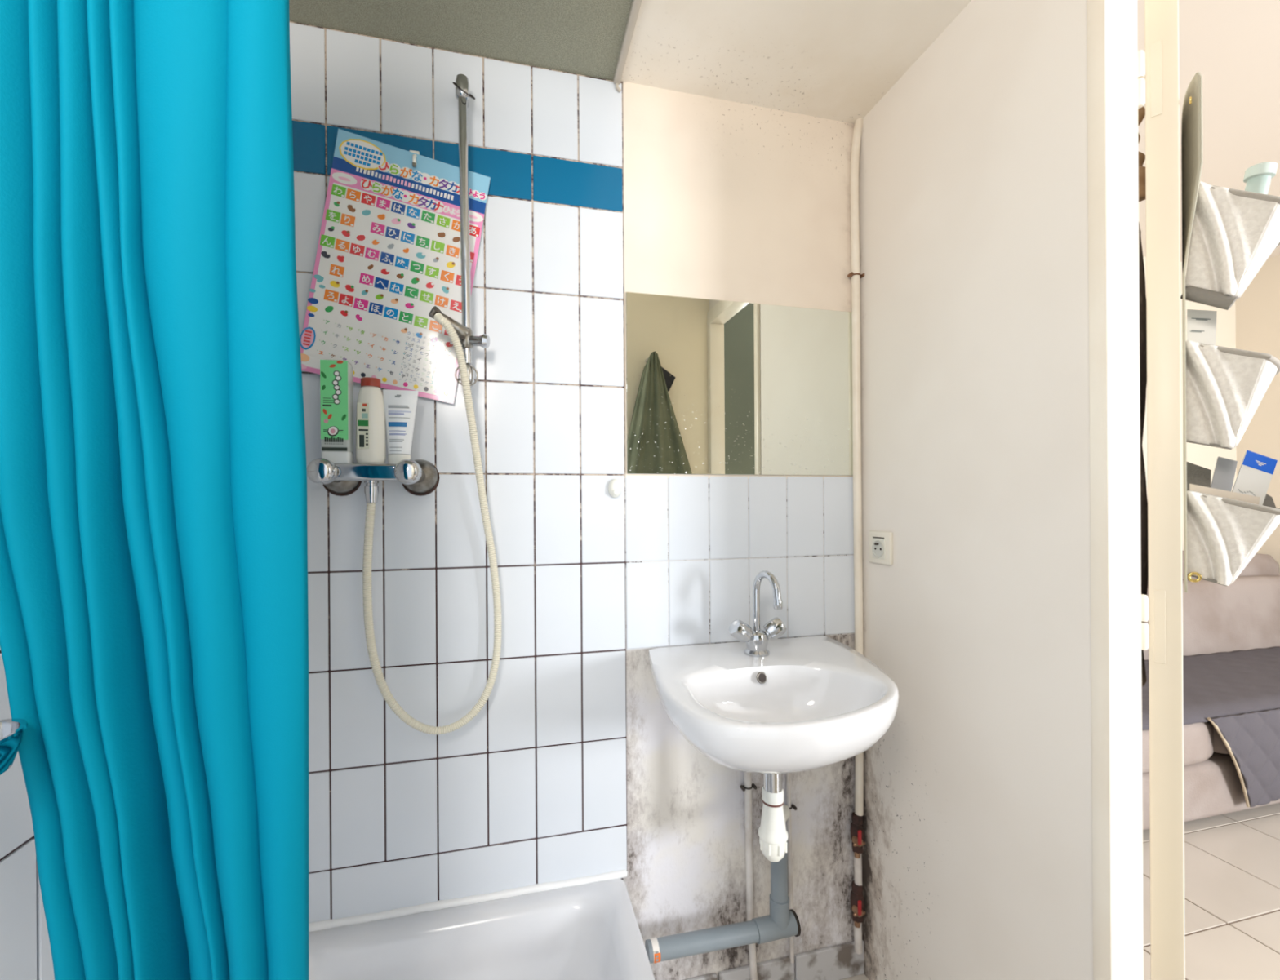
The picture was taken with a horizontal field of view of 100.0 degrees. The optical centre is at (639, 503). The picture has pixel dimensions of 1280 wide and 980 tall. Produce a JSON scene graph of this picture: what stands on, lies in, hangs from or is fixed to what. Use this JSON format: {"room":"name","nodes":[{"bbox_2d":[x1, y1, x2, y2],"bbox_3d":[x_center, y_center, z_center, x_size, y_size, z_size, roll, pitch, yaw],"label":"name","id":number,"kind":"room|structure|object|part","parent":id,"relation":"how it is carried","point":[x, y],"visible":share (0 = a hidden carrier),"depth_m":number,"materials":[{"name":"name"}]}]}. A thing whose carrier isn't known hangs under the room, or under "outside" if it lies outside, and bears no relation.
{"room":"bathroom","nodes":[
{"label":"bathroom","id":0,"kind":"room"},
{"bbox_2d":[0,648,54,979],"bbox_3d":[-0.697,-0.025,0.613,0.100,2.500,0.922,0,0,-14],"label":"wall","id":1,"kind":"structure","parent":0,"point":[25,953],"depth_m":0.54,"materials":[{"name":"tile"}]},
{"bbox_2d":[0,719,27,775],"bbox_3d":[-0.551,0.206,0.416,0.089,0.044,0.108,0,0,-14],"label":"soap dish","id":2,"kind":"object","parent":1,"relation":"attached to","point":[11,731],"visible":1,"depth_m":0.45,"materials":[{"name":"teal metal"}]},
{"bbox_2d":[289,21,864,979],"bbox_3d":[-0.078,-0.029,1.281,1.622,2.500,0.106,0,0,-14],"label":"wall","id":3,"kind":"structure","parent":0,"point":[574,764],"depth_m":1.21,"materials":[{"name":"tile"}]},
{"bbox_2d":[306,457,439,503],"bbox_3d":[-0.524,-0.047,1.061,0.228,0.092,0.121,0,0,-14],"label":"shower mixer","id":4,"kind":"object","parent":3,"relation":"attached to","point":[420,477],"visible":0.97,"depth_m":1.03,"materials":[{"name":"silver metal"}]},
{"bbox_3d":[-0.597,-0.060,1.014,0.049,0.049,0.063,0,0,-14],"label":"handle","id":5,"kind":"part","parent":4,"relation":"part of","materials":[{"name":"silver metal"}]},
{"bbox_2d":[320,359,353,463],"bbox_3d":[-0.584,-0.176,1.036,0.050,0.198,0.035,0,0,-14],"label":"box","id":6,"kind":"object","parent":4,"relation":"on","point":[336,376],"visible":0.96,"depth_m":1.02,"materials":[{"name":"green cardboard"}]},
{"bbox_2d":[355,377,386,463],"bbox_3d":[-0.528,-0.161,1.052,0.054,0.168,0.034,0,0,-14],"label":"lotion bottle","id":7,"kind":"object","parent":4,"relation":"on","point":[371,434],"visible":0.97,"depth_m":1.04,"materials":[{"name":"white plastic"}]},
{"bbox_2d":[364,480,378,503],"bbox_3d":[-0.526,-0.024,1.053,0.026,0.046,0.026,0,0,-14],"label":"outlet","id":8,"kind":"object","parent":4,"relation":"attached to","point":[371,490],"depth_m":1.04,"materials":[{"name":"silver metal"}]},
{"bbox_2d":[382,389,418,463],"bbox_3d":[-0.476,-0.151,1.065,0.058,0.148,0.036,0,0,15],"label":"tube","id":9,"kind":"object","parent":4,"relation":"on","point":[400,406],"visible":0.87,"depth_m":1.06,"materials":[{"name":"white plastic"}]},
{"bbox_3d":[-0.451,-0.061,1.049,0.049,0.049,0.063,0,0,-14],"label":"handle","id":10,"kind":"part","parent":4,"relation":"part of","materials":[{"name":"silver metal"}]},
{"bbox_2d":[299,128,490,404],"bbox_3d":[-0.505,-0.488,1.116,0.376,0.553,0.009,0,0,-14],"label":"poster","id":11,"kind":"object","parent":3,"relation":"attached to","point":[388,251],"visible":0.95,"depth_m":1.11,"materials":[{"name":"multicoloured paper"}]},
{"bbox_2d":[409,150,419,167],"bbox_3d":[-0.473,-0.724,1.124,0.020,0.042,0.023,0,0,-14],"label":"wall hook","id":12,"kind":"object","parent":3,"relation":"attached to","point":[414,156],"visible":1,"depth_m":1.12,"materials":[{"name":"white plastic"}]},
{"bbox_2d":[308,869,626,933],"bbox_3d":[-0.386,0.858,1.155,0.731,0.021,0.019,0,0,-14],"label":"trim","id":13,"kind":"structure","parent":3,"relation":"attached to","point":[324,925],"depth_m":1.15,"materials":[{"name":"white"}]},
{"bbox_2d":[452,73,489,387],"bbox_3d":[-0.352,-0.563,1.126,0.070,0.647,0.082,0,0,-14],"label":"shower rail","id":14,"kind":"object","parent":3,"relation":"attached to","point":[461,84],"visible":0.81,"depth_m":1.10,"materials":[{"name":"silver metal"}]},
{"bbox_2d":[362,312,502,735],"bbox_3d":[-0.408,0.054,1.067,0.266,0.844,0.094,0,0,-21],"label":"shower hose","id":15,"kind":"object","parent":14,"relation":"hanging from","point":[380,679],"visible":1,"depth_m":1.08,"materials":[{"name":"beige plastic"}]},
{"bbox_2d":[428,306,469,339],"bbox_3d":[-0.379,-0.358,1.068,0.077,0.055,0.027,0,0,-35],"label":"shower","id":16,"kind":"object","parent":14,"relation":"attached to","point":[462,331],"visible":0.68,"depth_m":1.06,"materials":[{"name":"silver metal"}]},
{"bbox_3d":[-0.374,-0.354,1.074,0.062,0.046,0.027,0,0,-28],"label":"handle","id":17,"kind":"part","parent":16,"relation":"part of","materials":[{"name":"silver metal"}]},
{"bbox_3d":[-0.363,-0.564,1.113,0.026,0.590,0.019,0,0,-14],"label":"rail","id":18,"kind":"part","parent":14,"relation":"part of","materials":[{"name":"silver metal"}]},
{"bbox_3d":[-0.332,-0.335,1.107,0.042,0.029,0.029,0,0,5],"label":"lock knob","id":19,"kind":"part","parent":14,"relation":"part of","materials":[{"name":"silver metal"}]},
{"bbox_2d":[608,479,621,497],"bbox_3d":[-0.056,-0.035,1.227,0.031,0.044,0.020,0,0,-14],"label":"wall hook","id":20,"kind":"object","parent":3,"relation":"attached to","point":[615,486],"visible":1,"depth_m":1.23,"materials":[{"name":"white plastic"}]},
{"bbox_2d":[613,0,641,93],"bbox_3d":[0.067,-0.965,0.748,0.019,0.032,1.018,0,0,-14],"label":"trim","id":21,"kind":"structure","parent":3,"relation":"attached to","point":[636,4],"depth_m":1.12,"materials":[{"name":"beige paint"}]},
{"bbox_2d":[625,292,853,475],"bbox_3d":[0.259,-0.281,1.313,0.598,0.421,0.006,0,0,-14],"label":"wall mirror","id":22,"kind":"object","parent":3,"relation":"attached to","point":[714,387],"visible":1,"depth_m":1.30,"materials":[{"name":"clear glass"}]},
{"bbox_2d":[739,772,757,979],"bbox_3d":[0.265,0.891,1.306,0.042,0.577,0.026,0,0,-14],"label":"supply pipe","id":23,"kind":"object","parent":3,"relation":"attached to","point":[747,788],"visible":0.96,"depth_m":1.30,"materials":[{"name":"grey metal"}]},
{"bbox_2d":[648,635,898,774],"bbox_3d":[0.282,0.404,1.067,0.508,0.139,0.488,0,0,-14],"label":"basin","id":24,"kind":"object","parent":3,"relation":"attached to","point":[813,703],"visible":1,"depth_m":1.06,"materials":[{"name":"white ceramic"}]},
{"bbox_2d":[728,571,786,657],"bbox_3d":[0.258,0.240,1.182,0.119,0.190,0.113,0,0,21],"label":"faucet","id":25,"kind":"object","parent":24,"relation":"on","point":[756,639],"visible":1,"depth_m":1.18,"materials":[{"name":"silver metal"}]},
{"bbox_3d":[0.221,0.281,1.181,0.052,0.051,0.042,0,0,-14],"label":"handle","id":26,"kind":"part","parent":25,"relation":"part of","materials":[{"name":"silver metal"}]},
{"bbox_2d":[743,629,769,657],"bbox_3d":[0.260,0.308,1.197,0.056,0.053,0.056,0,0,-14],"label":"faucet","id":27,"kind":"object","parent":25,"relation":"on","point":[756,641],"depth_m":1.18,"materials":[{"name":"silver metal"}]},
{"bbox_3d":[0.274,0.218,1.158,0.016,0.145,0.098,0,0,-20],"label":"spout","id":28,"kind":"part","parent":25,"relation":"part of","materials":[{"name":"silver metal"}]},
{"bbox_3d":[0.302,0.280,1.201,0.052,0.051,0.042,0,0,-14],"label":"handle","id":29,"kind":"part","parent":25,"relation":"part of","materials":[{"name":"silver metal"}]},
{"bbox_2d":[758,773,790,862],"bbox_3d":[0.292,0.625,1.162,0.060,0.329,0.199,0,0,17],"label":"trap","id":30,"kind":"object","parent":24,"relation":"hanging from","point":[772,833],"visible":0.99,"depth_m":1.08,"materials":[{"name":"white plastic"}]},
{"bbox_2d":[644,840,800,964],"bbox_3d":[0.188,0.890,1.208,0.356,0.225,0.051,0,0,-14],"label":"pipe","id":31,"kind":"object","parent":30,"relation":"attached to","point":[782,922],"visible":0.94,"depth_m":1.21,"materials":[{"name":"grey plastic"}]},
{"bbox_2d":[758,804,787,862],"bbox_3d":[0.272,0.665,1.095,0.059,0.119,0.059,0,0,-14],"label":"cup","id":32,"kind":"object","parent":30,"relation":"on","point":[772,833],"depth_m":1.08,"materials":[{"name":"white plastic"}]},
{"bbox_2d":[786,773,797,964],"bbox_3d":[0.373,0.890,1.335,0.031,0.506,0.020,0,0,-14],"label":"pipe","id":33,"kind":"object","parent":3,"relation":"attached to","point":[789,806],"visible":0.65,"depth_m":1.33,"materials":[{"name":"grey"}]},
{"bbox_2d":[847,117,864,816],"bbox_3d":[0.563,-0.116,1.378,0.059,1.822,0.029,0,0,-14],"label":"pipe","id":34,"kind":"object","parent":3,"relation":"attached to","point":[855,275],"visible":0.88,"depth_m":1.37,"materials":[{"name":"beige metal"}]},
{"bbox_2d":[853,853,862,955],"bbox_3d":[0.558,1.018,1.374,0.023,0.258,0.019,0,0,-14],"label":"pipe","id":35,"kind":"object","parent":3,"relation":"attached to","point":[857,863],"visible":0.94,"depth_m":1.37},
{"bbox_2d":[849,881,865,928],"bbox_3d":[0.554,1.025,1.367,0.034,0.105,0.052,0,0,13],"label":"valve","id":36,"kind":"object","parent":35,"relation":"attached to","point":[856,898],"visible":1,"depth_m":1.36,"materials":[{"name":"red metal"}]},
{"bbox_3d":[0.550,1.013,1.345,0.010,0.036,0.005,0,0,-14],"label":"lever","id":37,"kind":"part","parent":36,"relation":"part of","materials":[{"name":"red plastic"}]},
{"bbox_2d":[849,813,865,859],"bbox_3d":[0.554,0.849,1.367,0.034,0.105,0.052,0,0,13],"label":"valve","id":38,"kind":"object","parent":35,"relation":"attached to","point":[857,834],"visible":1,"depth_m":1.36,"materials":[{"name":"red metal"}]},
{"bbox_3d":[0.550,0.838,1.345,0.010,0.036,0.005,0,0,-14],"label":"lever","id":39,"kind":"part","parent":38,"relation":"part of","materials":[{"name":"red plastic"}]},
{"bbox_2d":[288,0,971,124],"bbox_3d":[0.074,-1.030,0.424,1.522,0.102,1.686,0,0,-14],"label":"ceiling","id":40,"kind":"structure","parent":0,"point":[833,60],"depth_m":1.13,"materials":[{"name":"paint"}]},
{"bbox_2d":[858,0,1093,979],"bbox_3d":[0.664,-0.034,1.123,0.055,2.500,0.577,0,0,-14],"label":"wall","id":41,"kind":"structure","parent":0,"point":[977,817],"depth_m":1.03,"materials":[{"name":"paint"}]},
{"bbox_2d":[868,531,893,565],"bbox_3d":[0.581,0.107,1.308,0.020,0.078,0.078,0,0,-14],"label":"wall socket","id":42,"kind":"object","parent":41,"relation":"attached to","point":[880,544],"visible":1,"depth_m":1.30,"materials":[{"name":"white plastic"}]},
{"bbox_2d":[1086,0,1185,979],"bbox_3d":[0.854,0.174,0.790,0.322,2.080,0.857,0,0,19],"label":"door","id":43,"kind":"structure","parent":41,"relation":"in","point":[1117,86],"depth_m":0.82,"materials":[{"name":"paint"}]},
{"bbox_2d":[1137,106,1145,201],"bbox_3d":[0.883,-0.643,0.964,0.050,0.224,0.080,0,0,31],"label":"scarf","id":44,"kind":"object","parent":43,"relation":"hanging from","point":[1141,112],"visible":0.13,"depth_m":0.94,"materials":[{"name":"fabric"}]},
{"bbox_2d":[1138,222,1148,686],"bbox_3d":[0.899,-0.151,1.000,0.304,0.930,0.070,0,0,-44],"label":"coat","id":45,"kind":"object","parent":43,"relation":"hanging from","point":[1143,327],"visible":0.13,"depth_m":0.95,"materials":[{"name":"fabric"}]},
{"bbox_3d":[0.790,-0.650,0.822,0.001,0.112,0.013,0,0,-45],"label":"hinge plate","id":46,"kind":"part","parent":43,"relation":"part of","materials":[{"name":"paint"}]},
{"bbox_3d":[0.796,0.189,0.822,0.001,0.112,0.013,0,0,-45],"label":"hinge plate","id":47,"kind":"part","parent":43,"relation":"part of","materials":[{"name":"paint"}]},
{"bbox_2d":[1180,71,1279,592],"bbox_3d":[0.968,-0.258,0.872,0.319,0.783,0.124,0,0,-44],"label":"hanging organiser","id":48,"kind":"object","parent":43,"relation":"hanging from","point":[1230,233],"visible":1,"depth_m":0.81,"materials":[{"name":"beige fabric"}]},
{"bbox_2d":[1186,309,1217,345],"bbox_3d":[0.906,-0.273,0.866,0.003,0.088,0.033,0,0,-45],"label":"paper card","id":49,"kind":"object","parent":48,"relation":"in","point":[1201,324],"visible":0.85,"depth_m":0.86,"materials":[{"name":"white paper"}]},
{"bbox_2d":[1210,456,1237,491],"bbox_3d":[0.945,-0.019,0.876,0.030,0.115,0.039,0,0,-45],"label":"carton","id":50,"kind":"object","parent":48,"relation":"in","point":[1224,471],"visible":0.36,"depth_m":0.86,"materials":[{"name":"grey cardboard"}]},
{"bbox_2d":[1189,484,1259,504],"bbox_3d":[0.892,0.002,0.821,0.006,0.067,0.073,0,0,-45],"label":"booklet","id":51,"kind":"object","parent":48,"relation":"in","point":[1237,496],"visible":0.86,"depth_m":0.82,"materials":[{"name":"beige paper"}]},
{"bbox_2d":[1231,450,1277,505],"bbox_3d":[0.943,-0.018,0.832,0.026,0.129,0.057,0,0,-45],"label":"box","id":52,"kind":"object","parent":48,"relation":"in","point":[1255,473],"visible":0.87,"depth_m":0.82,"materials":[{"name":"white cardboard"}]},
{"bbox_2d":[1243,161,1278,194],"bbox_3d":[0.940,-0.480,0.815,0.034,0.066,0.036,0,0,-14],"label":"cup","id":53,"kind":"object","parent":48,"relation":"in","point":[1257,177],"visible":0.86,"depth_m":0.81,"materials":[{"name":"white plastic"}]},
{"bbox_2d":[840,803,1279,979],"bbox_3d":[1.841,1.233,0.294,4.900,0.050,4.900,0,0,-14],"label":"floor","id":54,"kind":"structure","parent":0,"point":[1232,860],"depth_m":1.65,"materials":[{"name":"beige tile"}]},
{"bbox_2d":[308,879,654,979],"bbox_3d":[-0.302,1.040,0.786,0.732,0.364,0.754,0,0,-14],"label":"bathtub","id":55,"kind":"object","parent":54,"relation":"on","point":[590,931],"visible":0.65,"depth_m":1.10,"materials":[{"name":"ceramic"}]},
{"bbox_2d":[1142,551,1279,831],"bbox_3d":[2.436,0.720,2.474,2.411,0.909,0.837,0,0,-14],"label":"sofa","id":56,"kind":"object","parent":54,"relation":"on","point":[1244,615],"visible":0.1,"depth_m":2.63,"materials":[{"name":"fabric"}]},
{"bbox_2d":[1143,589,1148,660],"bbox_3d":[1.858,0.600,2.540,1.322,0.416,0.286,0,0,-14],"label":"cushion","id":57,"kind":"object","parent":56,"relation":"on","point":[1145,652],"depth_m":2.53,"materials":[{"name":"fabric"}]},
{"bbox_2d":[1142,721,1213,773],"bbox_3d":[1.688,0.874,2.170,0.804,0.185,0.603,0,0,-14],"label":"seat cushion","id":58,"kind":"object","parent":56,"relation":"on","point":[1198,738],"depth_m":1.94,"materials":[{"name":"fabric"}]},
{"bbox_2d":[1142,646,1279,808],"bbox_3d":[2.466,0.926,2.275,2.340,0.390,0.511,0,0,-14],"label":"quilted throw","id":59,"kind":"object","parent":56,"relation":"on","point":[1237,692],"visible":0.58,"depth_m":2.01,"materials":[{"name":"grey fabric"}]},
{"bbox_3d":[2.363,0.590,2.770,2.411,0.649,0.227,0,0,-14],"label":"backrest","id":60,"kind":"part","parent":56,"relation":"part of","materials":[{"name":"fabric"}]},
{"bbox_2d":[1147,575,1279,656],"bbox_3d":[3.029,0.592,2.826,1.090,0.416,0.286,0,0,-14],"label":"cushion","id":61,"kind":"object","parent":56,"relation":"on","point":[1244,615],"depth_m":2.68,"materials":[{"name":"fabric"}]},
{"bbox_2d":[1213,726,1229,754],"bbox_3d":[2.856,0.867,2.455,1.602,0.185,0.603,0,0,-14],"label":"seat cushion","id":62,"kind":"object","parent":56,"relation":"on","point":[1220,748],"depth_m":2.02,"materials":[{"name":"fabric"}]},
{"bbox_2d":[1142,256,1236,551],"bbox_3d":[2.013,-0.143,2.897,3.410,2.700,0.130,0,0,-14],"label":"wall","id":63,"kind":"structure","parent":0,"point":[1205,456],"depth_m":3.15,"materials":[{"name":"beige paint"}]},
{"bbox_2d":[1137,0,1279,262],"bbox_3d":[2.418,-1.446,1.212,3.409,0.100,3.600,0,0,-14],"label":"wall","id":64,"kind":"structure","parent":0,"point":[1234,45],"depth_m":1.77,"materials":[{"name":"beige paint"}]},
{"bbox_2d":[1235,254,1279,570],"bbox_3d":[4.039,-0.156,1.539,0.120,2.700,3.470,0,0,-14],"label":"wall","id":65,"kind":"structure","parent":0,"point":[1258,308],"depth_m":3.08,"materials":[{"name":"beige paint"}]},
{"bbox_3d":[-0.268,-0.738,0.558,0.716,0.051,0.052,0,0,-14],"label":"curtain rod","id":66,"kind":"object","parent":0,"visible":0},
{"bbox_2d":[0,0,308,979],"bbox_3d":[-0.497,-0.101,0.518,0.320,1.431,0.091,0,0,-14],"label":"shower curtain","id":67,"kind":"object","parent":66,"relation":"hanging from","point":[154,605],"visible":0.99,"depth_m":0.51,"materials":[{"name":"teal fabric"}]}
]}

